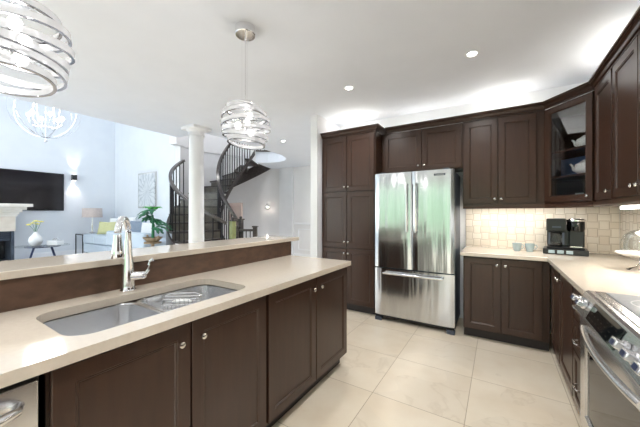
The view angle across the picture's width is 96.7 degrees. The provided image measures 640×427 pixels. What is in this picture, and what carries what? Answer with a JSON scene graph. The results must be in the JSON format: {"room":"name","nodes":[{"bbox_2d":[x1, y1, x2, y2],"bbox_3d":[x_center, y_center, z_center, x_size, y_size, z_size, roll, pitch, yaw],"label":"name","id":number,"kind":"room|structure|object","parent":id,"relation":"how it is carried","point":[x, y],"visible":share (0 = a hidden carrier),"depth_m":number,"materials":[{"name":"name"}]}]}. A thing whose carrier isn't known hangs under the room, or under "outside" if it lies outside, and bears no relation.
{"room":"kitchen","nodes":[
{"label":"kitchen","id":0,"kind":"room"},
{"bbox_2d":[0,95,114,259],"bbox_3d":[-9.541,-1.470,7.110,0.120,5.600,7.930,0,0,32],"label":"wall","id":1,"kind":"structure","parent":0,"point":[88,153],"depth_m":9.13,"materials":[{"name":"paint"}]},
{"bbox_2d":[0,168,63,210],"bbox_3d":[-8.733,-0.675,8.220,0.052,1.170,2.050,0,0,32],"label":"television","id":2,"kind":"object","parent":1,"relation":"attached to","point":[44,190],"visible":0.91,"depth_m":8.48,"materials":[{"name":"black plastic"}]},
{"bbox_2d":[30,249,85,257],"bbox_3d":[-6.087,1.260,8.181,4.600,0.140,2.210,0,0,32],"label":"baseboard","id":3,"kind":"structure","parent":1,"relation":"attached to","point":[78,251],"depth_m":8.98,"materials":[{"name":"paint"}]},
{"bbox_2d":[71,175,76,180],"bbox_3d":[-8.024,-1.170,9.281,0.140,0.188,0.120,0,0,32],"label":"wall light","id":4,"kind":"object","parent":1,"relation":"attached to","point":[73,177],"visible":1,"depth_m":9.24,"materials":[{"name":"black plastic"}]},
{"bbox_2d":[115,122,174,237],"bbox_3d":[-5.435,-1.470,9.147,4.680,5.600,0.120,0,0,32],"label":"wall","id":5,"kind":"structure","parent":0,"point":[137,150],"depth_m":9.48,"materials":[{"name":"paint"}]},
{"bbox_2d":[138,171,156,207],"bbox_3d":[-5.536,-0.750,9.109,1.070,1.120,0.048,0,0,32],"label":"framed picture","id":6,"kind":"object","parent":5,"relation":"attached to","point":[147,182],"visible":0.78,"depth_m":9.05,"materials":[{"name":"silver metal"}]},
{"bbox_2d":[0,241,290,312],"bbox_3d":[-1.399,0.804,1.330,0.258,1.052,3.770,0,0,32],"label":"panel","id":7,"kind":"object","parent":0,"point":[24,292],"depth_m":1.52,"materials":[{"name":"brown wood"}]},
{"bbox_2d":[0,235,298,279],"bbox_3d":[-1.416,0.260,1.405,0.408,0.035,3.880,0,0,32],"label":"bar","id":8,"kind":"object","parent":7,"relation":"on","point":[19,268],"visible":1,"depth_m":1.64,"materials":[{"name":"beige stone"}]},
{"bbox_2d":[169,133,263,156],"bbox_3d":[-2.609,-3.020,8.409,3.298,2.500,1.011,0,0,-30],"label":"wall","id":9,"kind":"structure","parent":0,"point":[212,144],"depth_m":8.41,"materials":[{"name":"paint"}]},
{"bbox_2d":[175,146,278,243],"bbox_3d":[-2.553,-0.220,8.481,3.142,3.100,0.896,0,0,-26],"label":"wall","id":10,"kind":"structure","parent":0,"point":[254,193],"depth_m":8.87,"materials":[{"name":"paint"}]},
{"bbox_2d":[229,203,242,219],"bbox_3d":[-2.162,0.525,7.252,0.500,1.590,0.040,0,0,32],"label":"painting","id":11,"kind":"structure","parent":10,"relation":"attached to","point":[237,208],"depth_m":7.19,"materials":[{"name":"paint"}]},
{"bbox_2d":[279,167,293,254],"bbox_3d":[-1.018,-0.030,8.665,0.520,2.720,0.069,0,0,32],"label":"wall","id":12,"kind":"structure","parent":0,"point":[286,175],"depth_m":8.62,"materials":[{"name":"white paint"}]},
{"bbox_2d":[294,166,310,254],"bbox_3d":[0.710,-1.470,7.684,9.050,5.600,0.100,0,0,32],"label":"wall","id":13,"kind":"structure","parent":0,"point":[302,175],"depth_m":8.39,"materials":[{"name":"paint"}]},
{"bbox_2d":[294,253,310,256],"bbox_3d":[0.459,1.260,7.773,2.930,0.140,0.016,0,0,32],"label":"baseboard","id":14,"kind":"structure","parent":13,"relation":"attached to","point":[295,254],"depth_m":8.37,"materials":[{"name":"paint"}]},
{"bbox_2d":[294,222,310,224],"bbox_3d":[0.459,0.300,7.764,2.920,0.060,0.030,0,0,32],"label":"trim","id":15,"kind":"structure","parent":13,"relation":"attached to","point":[294,222],"depth_m":8.36,"materials":[{"name":"paint"}]},
{"bbox_2d":[298,229,310,250],"bbox_3d":[0.552,0.765,7.715,2.850,0.630,0.015,0,0,32],"label":"trim","id":16,"kind":"structure","parent":13,"relation":"attached to","point":[298,229],"depth_m":8.40,"materials":[{"name":"paint"}]},
{"bbox_2d":[0,0,639,168],"bbox_3d":[-1.071,-1.540,2.935,7.030,0.300,9.840,0,0,32],"label":"ceiling","id":17,"kind":"structure","parent":0,"point":[160,66],"depth_m":2.50,"materials":[{"name":"paint"}]},
{"bbox_2d":[0,0,74,97],"bbox_3d":[-1.192,-0.944,1.101,0.368,0.890,0.377,0,0,32],"label":"pendant light","id":18,"kind":"object","parent":17,"relation":"hanging from","point":[15,24],"visible":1,"depth_m":1.11,"materials":[{"name":"silver metal"}]},
{"bbox_2d":[36,44,54,51],"bbox_3d":[-2.288,-1.387,2.376,0.116,0.005,0.116,0,0,32],"label":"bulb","id":19,"kind":"object","parent":17,"relation":"in","point":[46,47],"visible":0.95,"depth_m":2.38,"materials":[{"name":"glass"}]},
{"bbox_2d":[221,21,270,149],"bbox_3d":[-0.552,-0.945,2.116,0.364,0.888,0.363,0,0,32],"label":"pendant light","id":20,"kind":"object","parent":17,"relation":"hanging from","point":[244,30],"visible":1,"depth_m":2.09,"materials":[{"name":"silver metal"}]},
{"bbox_2d":[344,86,353,90],"bbox_3d":[0.321,-1.387,3.150,0.116,0.005,0.116,0,0,32],"label":"recessed light","id":21,"kind":"object","parent":17,"relation":"in","point":[347,88],"visible":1,"depth_m":3.15,"materials":[{"name":"paint"}]},
{"bbox_2d":[465,50,479,57],"bbox_3d":[1.325,-1.387,2.478,0.116,0.005,0.116,0,0,32],"label":"recessed light","id":22,"kind":"object","parent":17,"relation":"in","point":[471,54],"visible":1,"depth_m":2.48,"materials":[{"name":"paint"}]},
{"bbox_2d":[311,115,339,257],"bbox_3d":[0.836,-0.030,5.493,0.112,2.720,3.480,0,0,32],"label":"wall","id":23,"kind":"structure","parent":0,"point":[319,124],"depth_m":4.03,"materials":[{"name":"white paint"}]},
{"bbox_2d":[272,309,580,426],"bbox_3d":[-0.634,1.380,2.662,6.000,0.100,9.840,0,0,32],"label":"floor","id":24,"kind":"structure","parent":0,"point":[392,372],"depth_m":2.21,"materials":[{"name":"beige tile"}]},
{"bbox_2d":[0,375,38,426],"bbox_3d":[-1.171,0.895,0.698,0.615,0.866,0.597,0,0,32],"label":"dishwasher","id":25,"kind":"object","parent":24,"relation":"on","point":[19,402],"visible":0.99,"depth_m":0.78,"materials":[{"name":"silver metal"}]},
{"bbox_2d":[39,295,265,426],"bbox_3d":[-0.771,0.891,1.369,0.580,0.874,0.936,0,0,32],"label":"base cabinet","id":26,"kind":"object","parent":24,"relation":"on","point":[210,370],"visible":0.93,"depth_m":1.17,"materials":[{"name":"brown wood"}]},
{"bbox_2d":[181,124,211,242],"bbox_3d":[-2.006,-0.029,4.618,0.360,2.718,0.360,0,0,32],"label":"column","id":27,"kind":"structure","parent":24,"relation":"on","point":[196,132],"depth_m":4.52,"materials":[{"name":"paint"}]},
{"bbox_2d":[266,267,346,426],"bbox_3d":[-0.251,0.891,2.200,0.580,0.874,1.020,0,0,32],"label":"base cabinet","id":28,"kind":"object","parent":24,"relation":"on","point":[306,322],"visible":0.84,"depth_m":1.94,"materials":[{"name":"brown wood"}]},
{"bbox_2d":[0,255,350,388],"bbox_3d":[-1.008,0.433,1.073,0.672,0.037,3.750,0,0,32],"label":"countertop","id":29,"kind":"structure","parent":28,"relation":"on","point":[29,348],"depth_m":1.20,"materials":[{"name":"beige stone"}]},
{"bbox_2d":[111,216,153,292],"bbox_3d":[-0.996,0.212,1.443,0.157,0.404,0.252,0,0,5],"label":"faucet","id":30,"kind":"object","parent":29,"relation":"on","point":[129,275],"visible":1,"depth_m":1.50,"materials":[{"name":"silver metal"}]},
{"bbox_2d":[43,285,237,335],"bbox_3d":[-0.783,0.547,1.387,0.472,0.185,0.854,0,0,32],"label":"sink","id":31,"kind":"object","parent":29,"relation":"in","point":[100,319],"visible":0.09,"depth_m":1.41,"materials":[{"name":"metal"}]},
{"bbox_2d":[162,292,201,310],"bbox_3d":[-0.773,0.493,1.598,0.205,0.080,0.076,0,0,-6],"label":"dish rack","id":32,"kind":"object","parent":31,"relation":"hanging from","point":[184,301],"visible":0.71,"depth_m":1.58,"materials":[{"name":"silver metal"}]},
{"bbox_2d":[320,123,390,314],"bbox_3d":[0.527,0.095,4.072,0.862,2.466,0.597,0,0,32],"label":"pantry cabinet","id":33,"kind":"object","parent":24,"relation":"on","point":[351,157],"visible":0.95,"depth_m":3.83,"materials":[{"name":"brown wood"}]},
{"bbox_2d":[375,168,462,334],"bbox_3d":[1.260,0.410,3.560,0.982,1.840,0.698,0,0,32],"label":"refrigerator","id":34,"kind":"object","parent":24,"relation":"on","point":[417,213],"depth_m":3.30,"materials":[{"name":"metal"}]},
{"bbox_2d":[463,256,549,350],"bbox_3d":[2.009,0.891,3.116,0.735,0.874,0.636,0,0,32],"label":"base cabinet","id":35,"kind":"object","parent":24,"relation":"on","point":[505,300],"visible":0.9,"depth_m":2.86,"materials":[{"name":"brown wood"}]},
{"bbox_2d":[551,265,559,363],"bbox_3d":[2.303,0.891,2.333,0.650,0.874,0.474,0,0,32],"label":"base cabinet","id":36,"kind":"object","parent":24,"relation":"on","point":[555,286],"visible":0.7,"depth_m":2.49,"materials":[{"name":"brown wood"}]},
{"bbox_2d":[556,274,573,395],"bbox_3d":[2.050,0.891,1.927,0.650,0.874,0.480,0,0,32],"label":"base cabinet","id":37,"kind":"object","parent":24,"relation":"on","point":[566,289],"visible":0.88,"depth_m":2.10,"materials":[{"name":"brown wood"}]},
{"bbox_2d":[571,287,581,413],"bbox_3d":[1.810,0.891,1.551,0.657,0.874,0.410,0,0,32],"label":"base cabinet","id":38,"kind":"object","parent":24,"relation":"on","point":[576,319],"visible":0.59,"depth_m":1.81,"materials":[{"name":"brown wood"}]},
{"bbox_2d":[460,246,639,295],"bbox_3d":[1.916,0.434,2.399,1.393,0.038,1.966,0,0,32],"label":"countertop","id":39,"kind":"structure","parent":38,"relation":"on","point":[607,273],"depth_m":2.23,"materials":[{"name":"beige stone"}]},
{"bbox_2d":[512,243,524,250],"bbox_3d":[2.183,0.370,3.145,0.088,0.088,0.103,0,0,-2],"label":"mug","id":40,"kind":"object","parent":39,"relation":"on","point":[516,246],"visible":0.98,"depth_m":3.12,"materials":[{"name":"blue ceramic"}]},
{"bbox_2d":[525,243,537,251],"bbox_3d":[2.281,0.370,3.084,0.088,0.088,0.103,0,0,-12],"label":"mug","id":41,"kind":"object","parent":39,"relation":"on","point":[529,247],"visible":1,"depth_m":3.06,"materials":[{"name":"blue ceramic"}]},
{"bbox_2d":[543,218,588,256],"bbox_3d":[2.526,0.234,2.935,0.350,0.362,0.264,0,0,40],"label":"coffee maker","id":42,"kind":"object","parent":39,"relation":"on","point":[564,237],"visible":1,"depth_m":2.87,"materials":[{"name":"black plastic"}]},
{"bbox_2d":[615,250,639,271],"bbox_3d":[2.312,0.252,2.045,0.274,0.325,0.274,0,0,32],"label":"cake stand","id":43,"kind":"object","parent":39,"relation":"on","point":[632,253],"visible":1,"depth_m":2.05,"materials":[{"name":"silver metal"}]},
{"bbox_2d":[570,290,639,426],"bbox_3d":[1.433,0.870,1.000,0.712,0.921,0.905,0,0,32],"label":"range","id":44,"kind":"object","parent":24,"relation":"on","point":[609,322],"visible":1,"depth_m":1.19,"materials":[{"name":"metal"}]},
{"bbox_2d":[595,291,639,328],"bbox_3d":[1.478,0.423,0.971,0.604,0.021,0.905,0,0,32],"label":"cooktop","id":45,"kind":"object","parent":44,"relation":"in","point":[627,306],"depth_m":1.28,"materials":[{"name":"grey metal"}]},
{"bbox_2d":[340,82,619,332],"bbox_3d":[1.706,-0.030,3.763,3.200,2.720,0.120,0,0,32],"label":"wall","id":46,"kind":"structure","parent":0,"point":[541,95],"depth_m":3.62,"materials":[{"name":"white paint"}]},
{"bbox_2d":[382,123,462,172],"bbox_3d":[1.326,-0.797,3.706,0.985,0.535,0.370,0,0,32],"label":"upper cabinet","id":47,"kind":"object","parent":46,"relation":"attached to","point":[439,147],"visible":0.93,"depth_m":3.54,"materials":[{"name":"brown wood"}]},
{"bbox_2d":[463,110,544,204],"bbox_3d":[2.066,-0.585,3.243,0.758,0.970,0.370,0,0,32],"label":"upper cabinet","id":48,"kind":"object","parent":46,"relation":"attached to","point":[504,156],"visible":0.96,"depth_m":3.09,"materials":[{"name":"brown wood"}]},
{"bbox_2d":[385,6,639,133],"bbox_3d":[1.784,-1.102,2.725,1.138,0.072,2.620,0,0,-17],"label":"crown molding","id":49,"kind":"structure","parent":48,"relation":"attached to","point":[630,32],"depth_m":2.71,"materials":[{"name":"brown wood"}]},
{"bbox_2d":[463,196,639,208],"bbox_3d":[2.025,-0.077,2.322,0.735,0.044,2.039,0,0,0],"label":"rail","id":50,"kind":"object","parent":48,"relation":"attached to","point":[633,200],"visible":1,"depth_m":2.67,"materials":[{"name":"brown wood"}]},
{"bbox_2d":[466,207,619,254],"bbox_3d":[2.430,0.172,3.232,1.381,0.483,0.011,0,0,32],"label":"backsplash","id":51,"kind":"structure","parent":46,"relation":"attached to","point":[492,228],"depth_m":3.23,"materials":[{"name":"tile"}]},
{"bbox_2d":[545,90,595,203],"bbox_3d":[2.557,-0.582,2.733,0.626,0.964,0.694,0,0,32],"label":"upper cabinet","id":52,"kind":"object","parent":46,"relation":"attached to","point":[568,121],"visible":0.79,"depth_m":2.86,"materials":[{"name":"brown wood"}]},
{"bbox_2d":[552,145,584,158],"bbox_3d":[2.558,-0.609,2.740,0.570,0.018,0.640,0,0,32],"label":"shelf","id":53,"kind":"object","parent":52,"relation":"attached to","point":[578,151],"depth_m":2.84,"materials":[{"name":"brown wood"}]},
{"bbox_2d":[552,173,584,181],"bbox_3d":[2.558,-0.359,2.740,0.570,0.018,0.640,0,0,32],"label":"shelf","id":54,"kind":"object","parent":52,"relation":"attached to","point":[580,177],"depth_m":2.84,"materials":[{"name":"brown wood"}]},
{"bbox_2d":[561,156,584,175],"bbox_3d":[2.602,-0.469,2.913,0.020,0.200,0.260,0,0,-6],"label":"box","id":55,"kind":"object","parent":52,"relation":"on","point":[566,169],"visible":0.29,"depth_m":2.96,"materials":[{"name":"blue"}]},
{"bbox_2d":[569,160,584,173],"bbox_3d":[2.530,-0.453,2.696,0.264,0.169,0.217,0,0,45],"label":"teapot","id":56,"kind":"object","parent":52,"relation":"on","point":[578,168],"visible":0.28,"depth_m":2.68,"materials":[{"name":"white ceramic"}]},
{"bbox_2d":[572,135,584,146],"bbox_3d":[2.530,-0.693,2.695,0.232,0.148,0.191,0,0,45],"label":"teapot","id":57,"kind":"object","parent":52,"relation":"on","point":[581,141],"visible":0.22,"depth_m":2.68,"materials":[{"name":"white ceramic"}]},
{"bbox_3d":[1.960,-1.470,1.039,0.120,5.600,9.840,0,0,32],"label":"wall","id":58,"kind":"structure","parent":0,"visible":0},
{"bbox_2d":[595,69,615,201],"bbox_3d":[2.361,-0.585,2.170,0.370,0.970,0.476,0,0,32],"label":"upper cabinet","id":59,"kind":"object","parent":58,"relation":"attached to","point":[603,92],"visible":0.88,"depth_m":2.23,"materials":[{"name":"brown wood"}]},
{"bbox_2d":[612,33,639,198],"bbox_3d":[1.992,-0.585,1.581,0.370,0.970,0.910,0,0,32],"label":"upper cabinet","id":60,"kind":"object","parent":58,"relation":"attached to","point":[626,71],"visible":0.98,"depth_m":1.84,"materials":[{"name":"brown wood"}]},
{"bbox_2d":[620,205,639,208],"bbox_3d":[2.044,-0.044,1.729,0.050,0.020,1.000,0,0,32],"label":"strip light","id":61,"kind":"object","parent":60,"relation":"attached to","point":[636,206],"visible":1,"depth_m":2.00,"materials":[{"name":"white plastic"}]},
{"bbox_2d":[620,209,639,260],"bbox_3d":[2.216,0.172,1.574,0.011,0.483,3.021,0,0,32],"label":"backsplash","id":62,"kind":"structure","parent":58,"relation":"attached to","point":[629,218],"depth_m":2.63,"materials":[{"name":"tile"}]},
{"bbox_3d":[-3.529,-4.320,4.474,13.070,0.100,10.040,0,0,32],"label":"ceiling","id":63,"kind":"structure","parent":0,"visible":0},
{"bbox_2d":[6,98,80,142],"bbox_3d":[-5.794,-2.880,6.010,1.127,2.760,1.121,0,0,32],"label":"chandelier","id":64,"kind":"object","parent":63,"relation":"hanging from","point":[32,111],"visible":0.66,"depth_m":5.94,"materials":[{"name":"silver metal"}]},
{"bbox_3d":[-6.081,1.380,6.071,6.850,0.100,9.840,0,0,32],"label":"floor","id":65,"kind":"structure","parent":0,"visible":0},
{"bbox_2d":[0,203,32,260],"bbox_3d":[-8.828,0.535,7.112,1.080,1.590,2.150,0,0,32],"label":"fireplace","id":66,"kind":"object","parent":65,"relation":"on","point":[8,211],"visible":0.97,"depth_m":7.58,"materials":[{"name":"beige stone"}]},
{"bbox_2d":[24,245,60,257],"bbox_3d":[-6.982,1.069,7.166,1.040,0.532,1.040,0,0,32],"label":"coffee table","id":67,"kind":"object","parent":65,"relation":"on","point":[39,246],"visible":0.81,"depth_m":7.03,"materials":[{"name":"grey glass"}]},
{"bbox_2d":[26,220,43,245],"bbox_3d":[-7.075,0.482,7.098,0.343,0.641,0.283,0,0,12],"label":"vase","id":68,"kind":"object","parent":67,"relation":"on","point":[35,239],"visible":1,"depth_m":7.04,"materials":[{"name":"white ceramic"}]},
{"bbox_2d":[24,245,60,247],"bbox_3d":[-6.982,0.828,7.166,0.660,0.024,0.660,0,0,32],"label":"table top","id":69,"kind":"object","parent":67,"relation":"on","point":[40,246],"depth_m":7.03,"materials":[{"name":"white metal"}]},
{"bbox_2d":[47,238,63,244],"bbox_3d":[-6.786,0.712,7.291,0.280,0.182,0.180,0,0,2],"label":"box","id":70,"kind":"object","parent":67,"relation":"on","point":[54,241],"visible":1,"depth_m":7.23,"materials":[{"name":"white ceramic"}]},
{"bbox_2d":[75,233,96,253],"bbox_3d":[-7.584,0.988,9.371,0.584,0.685,0.584,0,0,32],"label":"side table","id":71,"kind":"object","parent":65,"relation":"on","point":[96,233],"visible":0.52,"depth_m":9.16,"materials":[{"name":"black metal"}]},
{"bbox_2d":[82,208,102,232],"bbox_3d":[-7.495,0.234,9.362,0.540,0.820,0.540,0,0,32],"label":"table lamp","id":72,"kind":"object","parent":71,"relation":"on","point":[86,212],"visible":1,"depth_m":9.18,"materials":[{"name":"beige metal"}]},
{"bbox_2d":[83,231,165,252],"bbox_3d":[-5.598,0.910,8.340,3.700,0.840,1.000,0,0,32],"label":"sectional sofa","id":73,"kind":"object","parent":65,"relation":"on","point":[92,242],"visible":0.46,"depth_m":7.99,"materials":[{"name":"blue fabric"}]},
{"bbox_2d":[83,234,105,243],"bbox_3d":[-6.845,0.787,9.091,0.790,0.275,0.950,0,0,32],"label":"seat cushion","id":74,"kind":"object","parent":73,"relation":"on","point":[87,238],"depth_m":8.70,"materials":[{"name":"blue fabric"}]},
{"bbox_2d":[94,235,108,245],"bbox_3d":[-6.166,0.787,8.667,0.790,0.275,0.950,0,0,32],"label":"seat cushion","id":75,"kind":"object","parent":73,"relation":"on","point":[99,240],"depth_m":8.26,"materials":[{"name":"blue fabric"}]},
{"bbox_2d":[97,222,115,233],"bbox_3d":[-6.578,0.449,8.786,0.620,0.391,0.191,0,0,7],"label":"throw pillow","id":76,"kind":"object","parent":73,"relation":"on","point":[104,227],"visible":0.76,"depth_m":8.72,"materials":[{"name":"yellow fabric"}]},
{"bbox_2d":[122,217,135,230],"bbox_3d":[-6.003,0.376,8.871,0.550,0.538,0.211,0,0,17],"label":"throw pillow","id":77,"kind":"object","parent":73,"relation":"on","point":[131,218],"visible":0.18,"depth_m":8.81,"materials":[{"name":"white fabric"}]},
{"bbox_2d":[130,221,146,231],"bbox_3d":[-5.357,0.459,8.352,0.500,0.492,0.194,0,0,2],"label":"throw pillow","id":78,"kind":"object","parent":73,"relation":"on","point":[136,226],"visible":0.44,"depth_m":8.29,"materials":[{"name":"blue fabric"}]},
{"bbox_2d":[141,222,156,234],"bbox_3d":[-4.841,0.478,8.029,0.500,0.453,0.191,0,0,12],"label":"throw pillow","id":79,"kind":"object","parent":73,"relation":"on","point":[146,227],"visible":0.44,"depth_m":7.97,"materials":[{"name":"white fabric"}]},
{"bbox_2d":[154,238,165,245],"bbox_3d":[-4.423,0.807,7.729,1.000,0.195,0.750,0,0,32],"label":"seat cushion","id":80,"kind":"object","parent":73,"relation":"on","point":[163,240],"depth_m":7.38,"materials":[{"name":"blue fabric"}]},
{"bbox_2d":[136,206,172,246],"bbox_3d":[-3.429,0.593,5.911,0.690,1.475,0.628,0,0,-2],"label":"potted plant","id":81,"kind":"object","parent":65,"relation":"on","point":[153,239],"visible":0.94,"depth_m":5.83,"materials":[{"name":"green plant"}]},
{"bbox_2d":[142,235,162,241],"bbox_3d":[-3.457,0.517,5.880,0.378,0.137,0.378,0,0,-13],"label":"bowl","id":82,"kind":"object","parent":81,"relation":"on","point":[153,238],"depth_m":5.79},
{"bbox_2d":[166,140,270,244],"bbox_3d":[-2.228,-0.763,7.173,2.893,4.186,3.597,0,0,32],"label":"staircase","id":83,"kind":"structure","parent":65,"relation":"on","point":[178,218],"depth_m":6.68,"materials":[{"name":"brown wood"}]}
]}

